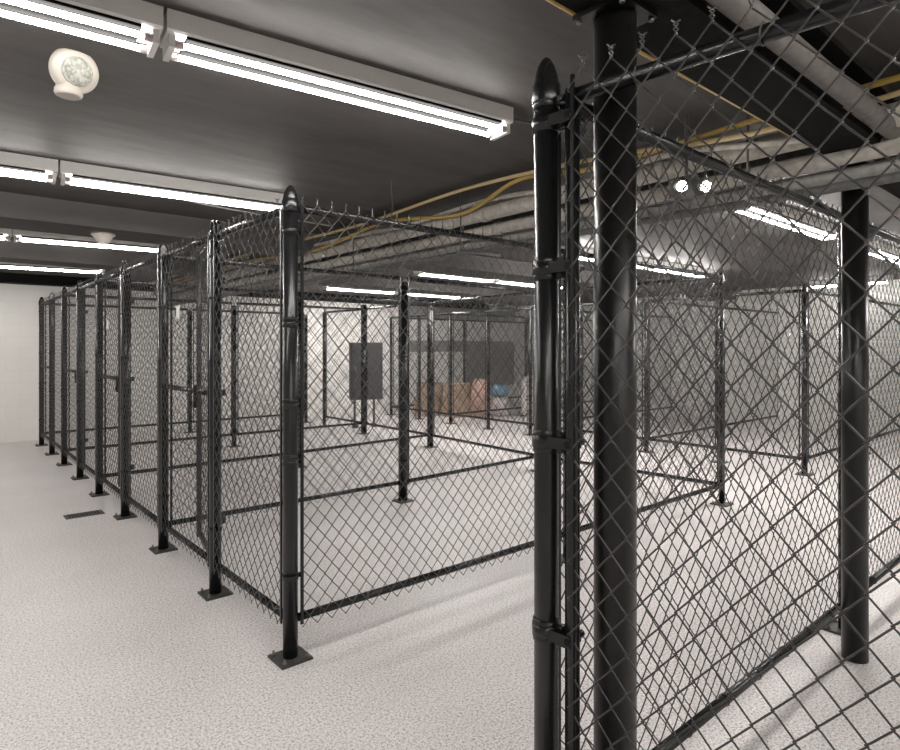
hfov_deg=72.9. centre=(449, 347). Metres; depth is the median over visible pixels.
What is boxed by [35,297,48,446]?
fence post
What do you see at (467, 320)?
fence
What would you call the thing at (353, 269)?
hanger
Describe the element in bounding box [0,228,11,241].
ceiling light
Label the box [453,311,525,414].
fence
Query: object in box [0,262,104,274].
ceiling light
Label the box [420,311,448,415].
fence
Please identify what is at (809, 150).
pipe
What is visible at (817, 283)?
ceiling light
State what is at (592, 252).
ceiling light
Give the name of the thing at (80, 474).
fence post
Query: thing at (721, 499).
fence post
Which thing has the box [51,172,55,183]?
socket
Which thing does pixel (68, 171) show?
ceiling light
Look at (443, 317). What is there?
fence
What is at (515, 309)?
fence
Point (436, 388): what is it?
cardboard box
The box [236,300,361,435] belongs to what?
fence
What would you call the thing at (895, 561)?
fence
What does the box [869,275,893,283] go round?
ceiling light
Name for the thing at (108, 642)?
floor
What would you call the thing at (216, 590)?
fence post
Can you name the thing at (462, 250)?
hanger
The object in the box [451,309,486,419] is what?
fence
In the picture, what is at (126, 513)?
fence post
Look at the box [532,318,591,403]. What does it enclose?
fence
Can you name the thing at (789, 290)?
fence
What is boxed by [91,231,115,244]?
smoke detector
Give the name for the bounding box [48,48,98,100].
emergency light
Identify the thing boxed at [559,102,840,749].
fence
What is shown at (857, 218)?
steel column
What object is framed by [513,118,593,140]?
cable
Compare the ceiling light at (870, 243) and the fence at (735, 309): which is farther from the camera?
the fence at (735, 309)
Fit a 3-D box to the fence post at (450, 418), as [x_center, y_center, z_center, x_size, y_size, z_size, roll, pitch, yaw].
[0.015,0.428,12.885,0.170,2.344,0.170,0,0,-41]
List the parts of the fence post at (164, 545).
plate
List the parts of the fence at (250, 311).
rail, rail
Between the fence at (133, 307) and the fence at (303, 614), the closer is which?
the fence at (303, 614)
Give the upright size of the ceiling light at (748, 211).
0.132 m
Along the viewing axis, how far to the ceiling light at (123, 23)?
2.15 m
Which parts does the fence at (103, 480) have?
rail, rail, rail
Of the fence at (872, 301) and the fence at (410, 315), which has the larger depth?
the fence at (410, 315)
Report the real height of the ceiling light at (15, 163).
0.132 m
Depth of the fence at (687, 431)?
9.99 m
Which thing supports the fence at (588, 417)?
attached to the fence post at (529, 319)
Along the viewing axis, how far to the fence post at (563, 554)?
4.59 m
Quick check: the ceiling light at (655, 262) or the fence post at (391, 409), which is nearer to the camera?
the ceiling light at (655, 262)
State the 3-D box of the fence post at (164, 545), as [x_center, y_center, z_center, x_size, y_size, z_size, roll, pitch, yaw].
[-2.275,0.380,4.834,0.170,2.440,0.170,0,0,-41]
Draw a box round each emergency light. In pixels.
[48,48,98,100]
[669,115,710,198]
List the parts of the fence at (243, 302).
rail, rail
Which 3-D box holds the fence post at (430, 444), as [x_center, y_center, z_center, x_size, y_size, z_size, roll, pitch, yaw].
[-0.319,0.433,9.818,0.170,2.334,0.170,0,0,-41]
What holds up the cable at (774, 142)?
on the pipe at (486, 213)
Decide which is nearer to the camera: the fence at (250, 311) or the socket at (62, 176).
the socket at (62, 176)
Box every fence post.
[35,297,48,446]
[44,292,58,455]
[56,287,72,465]
[71,280,88,479]
[89,272,109,496]
[113,260,136,520]
[149,242,177,554]
[185,310,195,432]
[197,220,232,601]
[228,305,240,447]
[268,185,312,669]
[298,296,306,468]
[304,315,310,422]
[319,313,325,425]
[357,304,369,434]
[386,318,394,414]
[392,282,413,503]
[414,315,422,419]
[423,302,435,447]
[445,313,454,423]
[464,321,465,381]
[482,310,492,429]
[522,318,526,415]
[525,308,531,435]
[532,57,564,749]
[561,254,582,563]
[580,304,586,442]
[640,300,648,452]
[710,272,733,506]
[713,311,716,437]
[795,284,813,475]
[822,225,840,635]
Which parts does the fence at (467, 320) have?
rail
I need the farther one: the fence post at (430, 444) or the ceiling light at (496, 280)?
the ceiling light at (496, 280)
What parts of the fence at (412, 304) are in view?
rail, rail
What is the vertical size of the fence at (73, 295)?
2.235 m
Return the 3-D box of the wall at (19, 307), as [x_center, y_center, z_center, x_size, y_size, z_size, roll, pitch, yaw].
[-4.234,0.175,13.231,16.400,2.850,0.200,0,0,-41]
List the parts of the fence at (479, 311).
rail, rail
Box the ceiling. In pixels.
[0,0,899,305]
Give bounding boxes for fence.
[40,296,48,441]
[44,301,187,434]
[50,291,60,449]
[62,285,76,464]
[68,293,231,450]
[78,277,94,479]
[97,265,120,499]
[103,278,279,477]
[123,249,157,527]
[161,228,208,568]
[169,251,400,527]
[192,307,304,422]
[213,198,282,623]
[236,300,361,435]
[298,197,564,627]
[304,290,428,454]
[324,310,360,422]
[364,303,426,434]
[391,315,417,411]
[393,317,463,406]
[405,274,533,484]
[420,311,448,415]
[431,291,533,455]
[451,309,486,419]
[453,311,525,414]
[466,320,523,397]
[489,307,528,425]
[531,305,562,428]
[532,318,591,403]
[533,309,593,426]
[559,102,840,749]
[561,272,718,485]
[580,246,722,535]
[582,300,643,440]
[637,314,670,411]
[648,293,716,450]
[649,301,716,438]
[725,286,801,461]
[725,306,777,425]
[808,286,837,462]
[869,221,899,587]
[869,298,899,441]
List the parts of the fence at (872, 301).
rail, rail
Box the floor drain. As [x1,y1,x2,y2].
[63,510,104,519]
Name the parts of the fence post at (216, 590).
plate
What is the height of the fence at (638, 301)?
2.235 m
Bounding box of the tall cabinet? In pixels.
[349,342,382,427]
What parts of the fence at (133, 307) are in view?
rail, rail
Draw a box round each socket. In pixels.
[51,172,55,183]
[60,174,64,185]
[147,29,159,57]
[163,33,174,61]
[490,123,509,140]
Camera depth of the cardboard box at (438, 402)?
14.28 m
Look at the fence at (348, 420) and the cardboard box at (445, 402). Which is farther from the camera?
the cardboard box at (445, 402)
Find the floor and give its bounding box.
[0,401,899,749]
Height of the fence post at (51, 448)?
2.440 m
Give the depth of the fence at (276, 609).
3.49 m
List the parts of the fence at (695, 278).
rail, rail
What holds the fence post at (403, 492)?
on the floor
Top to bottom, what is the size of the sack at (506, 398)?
0.478 m
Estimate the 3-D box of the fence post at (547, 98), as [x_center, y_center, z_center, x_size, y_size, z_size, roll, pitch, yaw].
[0.282,0.375,1.783,0.170,2.450,0.170,0,0,-41]
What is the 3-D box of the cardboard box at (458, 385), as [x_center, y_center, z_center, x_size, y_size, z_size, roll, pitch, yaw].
[0.184,0.984,14.255,0.420,0.332,0.504,0,0,41]
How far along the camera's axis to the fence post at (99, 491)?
6.61 m
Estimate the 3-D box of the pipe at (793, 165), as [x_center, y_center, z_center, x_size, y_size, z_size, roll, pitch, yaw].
[-0.275,-0.945,5.574,0.106,0.104,15.980,0,0,-41]
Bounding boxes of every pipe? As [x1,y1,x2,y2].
[153,101,899,295]
[169,132,883,294]
[169,137,899,298]
[169,157,899,302]
[173,171,899,305]
[705,0,899,139]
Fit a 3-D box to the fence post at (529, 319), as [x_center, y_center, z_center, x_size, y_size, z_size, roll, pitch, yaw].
[1.474,0.428,11.184,0.170,2.344,0.170,0,0,-41]
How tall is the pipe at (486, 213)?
0.124 m
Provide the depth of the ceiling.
3.35 m
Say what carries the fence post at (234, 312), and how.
on the floor
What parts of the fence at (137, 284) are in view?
rail, rail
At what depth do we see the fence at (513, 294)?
8.80 m
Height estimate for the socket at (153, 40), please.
0.048 m
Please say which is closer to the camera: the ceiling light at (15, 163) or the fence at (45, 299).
the ceiling light at (15, 163)
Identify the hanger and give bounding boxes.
[351,223,390,274]
[458,192,500,256]
[743,113,784,212]
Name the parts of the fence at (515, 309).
rail, rail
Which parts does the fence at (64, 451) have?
rail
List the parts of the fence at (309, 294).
rail, rail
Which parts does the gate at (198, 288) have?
rail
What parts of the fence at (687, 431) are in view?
rail, rail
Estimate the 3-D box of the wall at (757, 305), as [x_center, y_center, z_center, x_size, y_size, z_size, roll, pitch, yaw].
[7.285,0.175,12.243,0.200,2.850,16.300,0,0,-41]
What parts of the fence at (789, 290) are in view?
rail, rail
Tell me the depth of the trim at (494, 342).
16.94 m
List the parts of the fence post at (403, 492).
plate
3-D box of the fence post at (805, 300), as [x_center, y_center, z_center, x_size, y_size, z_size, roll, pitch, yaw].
[4.475,0.395,7.685,0.170,2.410,0.170,0,0,-41]
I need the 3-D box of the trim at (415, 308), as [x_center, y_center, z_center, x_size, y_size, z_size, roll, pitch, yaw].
[0.380,-0.920,16.991,4.100,0.340,0.100,0,0,-41]
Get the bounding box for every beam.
[0,191,735,300]
[0,240,593,303]
[554,0,899,198]
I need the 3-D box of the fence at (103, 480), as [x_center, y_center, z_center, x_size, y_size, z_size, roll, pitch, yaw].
[-3.456,0.332,6.199,0.057,2.236,1.070,0,0,-41]
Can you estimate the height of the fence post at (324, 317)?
2.344 m
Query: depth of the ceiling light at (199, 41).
2.62 m
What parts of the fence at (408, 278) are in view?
rail, rail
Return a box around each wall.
[0,283,512,442]
[513,279,899,435]
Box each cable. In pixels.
[149,89,899,282]
[154,104,899,289]
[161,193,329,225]
[169,74,899,282]
[390,180,392,219]
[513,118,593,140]
[546,0,788,135]
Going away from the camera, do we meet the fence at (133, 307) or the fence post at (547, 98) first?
the fence post at (547, 98)
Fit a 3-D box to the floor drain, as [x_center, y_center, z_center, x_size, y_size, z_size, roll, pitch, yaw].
[-3.510,1.595,5.843,0.320,0.010,0.170,0,0,-41]
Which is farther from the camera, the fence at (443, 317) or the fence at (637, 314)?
the fence at (443, 317)
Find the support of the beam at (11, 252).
attached to the ceiling
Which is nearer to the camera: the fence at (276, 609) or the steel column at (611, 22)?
the steel column at (611, 22)
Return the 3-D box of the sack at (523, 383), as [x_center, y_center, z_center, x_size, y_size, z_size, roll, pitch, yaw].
[1.942,1.105,13.987,0.619,0.990,0.578,0,0,-41]
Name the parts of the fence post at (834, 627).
plate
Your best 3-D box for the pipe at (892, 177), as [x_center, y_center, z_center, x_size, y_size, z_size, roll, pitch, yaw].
[-0.245,-0.805,5.600,0.064,0.063,15.980,0,0,-41]
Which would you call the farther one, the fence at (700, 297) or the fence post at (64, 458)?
the fence at (700, 297)
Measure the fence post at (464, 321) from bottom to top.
2.314 m
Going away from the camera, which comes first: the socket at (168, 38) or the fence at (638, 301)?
the socket at (168, 38)
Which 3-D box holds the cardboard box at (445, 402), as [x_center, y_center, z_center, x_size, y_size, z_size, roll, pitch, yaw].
[0.156,1.374,14.257,0.554,0.452,0.500,0,0,-29]
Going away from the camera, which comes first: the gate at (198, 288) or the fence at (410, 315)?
the gate at (198, 288)
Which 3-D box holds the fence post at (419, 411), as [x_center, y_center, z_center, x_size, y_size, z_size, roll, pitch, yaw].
[-0.688,0.428,13.704,0.170,2.344,0.170,0,0,-41]
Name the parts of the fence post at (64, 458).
plate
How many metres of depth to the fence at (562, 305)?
11.12 m
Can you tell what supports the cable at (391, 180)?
hanging from the ceiling
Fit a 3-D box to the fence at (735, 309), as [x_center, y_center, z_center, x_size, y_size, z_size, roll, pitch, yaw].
[5.795,0.332,11.745,2.510,2.235,0.056,0,0,-41]
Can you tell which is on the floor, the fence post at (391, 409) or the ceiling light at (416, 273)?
the fence post at (391, 409)
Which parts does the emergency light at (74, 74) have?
bulb, bulb, bulb, bulb, bulb, bulb, bulb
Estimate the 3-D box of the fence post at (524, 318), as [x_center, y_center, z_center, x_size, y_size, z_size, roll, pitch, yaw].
[1.799,0.443,14.415,0.170,2.314,0.170,0,0,-41]
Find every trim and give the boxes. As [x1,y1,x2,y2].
[0,272,519,311]
[409,306,515,321]
[409,340,513,351]
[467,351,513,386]
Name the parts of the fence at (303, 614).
rail, rail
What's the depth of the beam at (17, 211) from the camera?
5.68 m
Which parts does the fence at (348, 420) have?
rail, rail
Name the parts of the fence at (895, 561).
rail, rail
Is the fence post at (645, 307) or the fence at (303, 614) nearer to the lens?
the fence at (303, 614)
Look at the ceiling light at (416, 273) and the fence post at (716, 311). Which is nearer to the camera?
the ceiling light at (416, 273)
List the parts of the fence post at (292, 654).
plate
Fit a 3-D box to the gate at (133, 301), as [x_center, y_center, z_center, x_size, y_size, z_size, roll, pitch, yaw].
[-3.348,0.353,6.268,0.089,2.334,1.010,0,0,-33]
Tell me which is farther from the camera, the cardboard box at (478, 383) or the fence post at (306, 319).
the cardboard box at (478, 383)
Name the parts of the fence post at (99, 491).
plate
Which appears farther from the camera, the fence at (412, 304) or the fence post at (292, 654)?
the fence at (412, 304)
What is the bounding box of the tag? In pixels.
[176,306,179,318]
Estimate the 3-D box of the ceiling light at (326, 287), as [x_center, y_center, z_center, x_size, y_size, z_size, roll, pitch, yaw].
[-1.780,-1.184,12.175,1.650,0.132,0.170,0,0,-41]
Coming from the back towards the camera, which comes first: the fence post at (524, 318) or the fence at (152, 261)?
the fence post at (524, 318)
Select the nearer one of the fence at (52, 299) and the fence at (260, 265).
the fence at (260, 265)
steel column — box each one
[573,0,657,749]
[833,159,877,663]
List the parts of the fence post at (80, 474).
plate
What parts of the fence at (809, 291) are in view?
rail, rail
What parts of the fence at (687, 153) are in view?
rail, rail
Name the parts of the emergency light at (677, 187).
bulb, stem, bulb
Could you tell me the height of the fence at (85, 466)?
2.235 m
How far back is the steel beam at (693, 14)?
2.24 m
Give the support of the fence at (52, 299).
attached to the fence post at (64, 458)
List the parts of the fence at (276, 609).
rail, rail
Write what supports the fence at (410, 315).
attached to the fence post at (419, 411)
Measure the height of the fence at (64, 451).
2.235 m
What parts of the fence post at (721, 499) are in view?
plate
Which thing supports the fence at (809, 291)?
attached to the fence post at (805, 300)
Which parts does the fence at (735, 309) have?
rail, rail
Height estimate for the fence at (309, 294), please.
2.235 m
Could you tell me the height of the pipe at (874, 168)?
0.094 m
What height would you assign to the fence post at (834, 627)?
2.314 m
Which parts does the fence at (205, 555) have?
rail, rail, rail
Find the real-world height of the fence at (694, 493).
2.236 m
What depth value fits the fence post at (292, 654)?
3.11 m
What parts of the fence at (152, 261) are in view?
rail, rail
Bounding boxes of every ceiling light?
[0,0,162,57]
[0,151,57,183]
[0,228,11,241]
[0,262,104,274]
[13,229,159,251]
[59,160,282,210]
[160,8,512,140]
[322,286,396,293]
[395,291,460,298]
[413,271,494,282]
[494,279,562,288]
[581,247,593,253]
[637,257,651,269]
[645,260,715,276]
[733,203,836,240]
[809,279,837,287]
[869,241,899,263]
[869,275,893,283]
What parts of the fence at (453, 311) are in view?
rail, rail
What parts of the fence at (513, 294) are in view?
rail, rail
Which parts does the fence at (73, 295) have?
rail, rail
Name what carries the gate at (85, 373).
attached to the fence post at (80, 474)
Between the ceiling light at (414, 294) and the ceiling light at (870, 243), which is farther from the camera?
the ceiling light at (414, 294)
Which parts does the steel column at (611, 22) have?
plate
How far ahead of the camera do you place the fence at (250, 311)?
12.29 m
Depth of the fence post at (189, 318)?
11.49 m
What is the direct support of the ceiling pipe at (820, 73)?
attached to the steel beam at (693, 14)
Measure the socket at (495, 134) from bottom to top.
0.048 m
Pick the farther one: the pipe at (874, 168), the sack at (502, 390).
the sack at (502, 390)
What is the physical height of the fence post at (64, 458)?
2.440 m
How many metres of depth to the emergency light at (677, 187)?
3.24 m
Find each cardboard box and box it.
[414,398,440,416]
[416,382,442,397]
[441,397,470,417]
[444,382,470,397]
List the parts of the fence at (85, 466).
rail, rail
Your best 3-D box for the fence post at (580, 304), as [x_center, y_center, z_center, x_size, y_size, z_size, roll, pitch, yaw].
[2.222,0.428,10.311,0.170,2.344,0.170,0,0,-41]
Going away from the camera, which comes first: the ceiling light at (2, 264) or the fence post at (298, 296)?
the fence post at (298, 296)
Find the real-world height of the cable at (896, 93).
0.168 m
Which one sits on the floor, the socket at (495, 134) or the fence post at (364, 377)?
the fence post at (364, 377)
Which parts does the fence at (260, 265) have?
rail, rail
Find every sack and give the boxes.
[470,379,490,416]
[490,384,509,396]
[490,396,509,416]
[521,377,532,417]
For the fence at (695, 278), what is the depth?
6.63 m
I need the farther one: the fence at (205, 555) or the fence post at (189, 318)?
the fence post at (189, 318)
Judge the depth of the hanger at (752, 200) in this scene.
3.16 m
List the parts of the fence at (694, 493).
rail, rail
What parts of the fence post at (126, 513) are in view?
plate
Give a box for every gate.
[74,289,87,462]
[116,270,134,503]
[193,228,225,551]
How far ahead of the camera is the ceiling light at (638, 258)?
8.50 m
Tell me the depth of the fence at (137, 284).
7.20 m
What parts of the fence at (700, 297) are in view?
rail, rail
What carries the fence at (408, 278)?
attached to the fence post at (403, 492)
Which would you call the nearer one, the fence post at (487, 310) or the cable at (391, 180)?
the cable at (391, 180)
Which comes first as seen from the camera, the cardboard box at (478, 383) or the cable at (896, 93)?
the cable at (896, 93)
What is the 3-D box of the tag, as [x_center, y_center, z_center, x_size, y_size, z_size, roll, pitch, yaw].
[-1.983,-0.260,4.439,0.004,0.090,0.070,0,0,-41]
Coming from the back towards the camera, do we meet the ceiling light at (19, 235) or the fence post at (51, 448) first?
the fence post at (51, 448)
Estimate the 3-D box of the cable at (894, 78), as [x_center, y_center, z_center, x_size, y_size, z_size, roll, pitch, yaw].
[-0.473,-1.115,5.391,0.131,0.141,15.800,0,0,-41]
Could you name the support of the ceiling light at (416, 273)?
attached to the ceiling

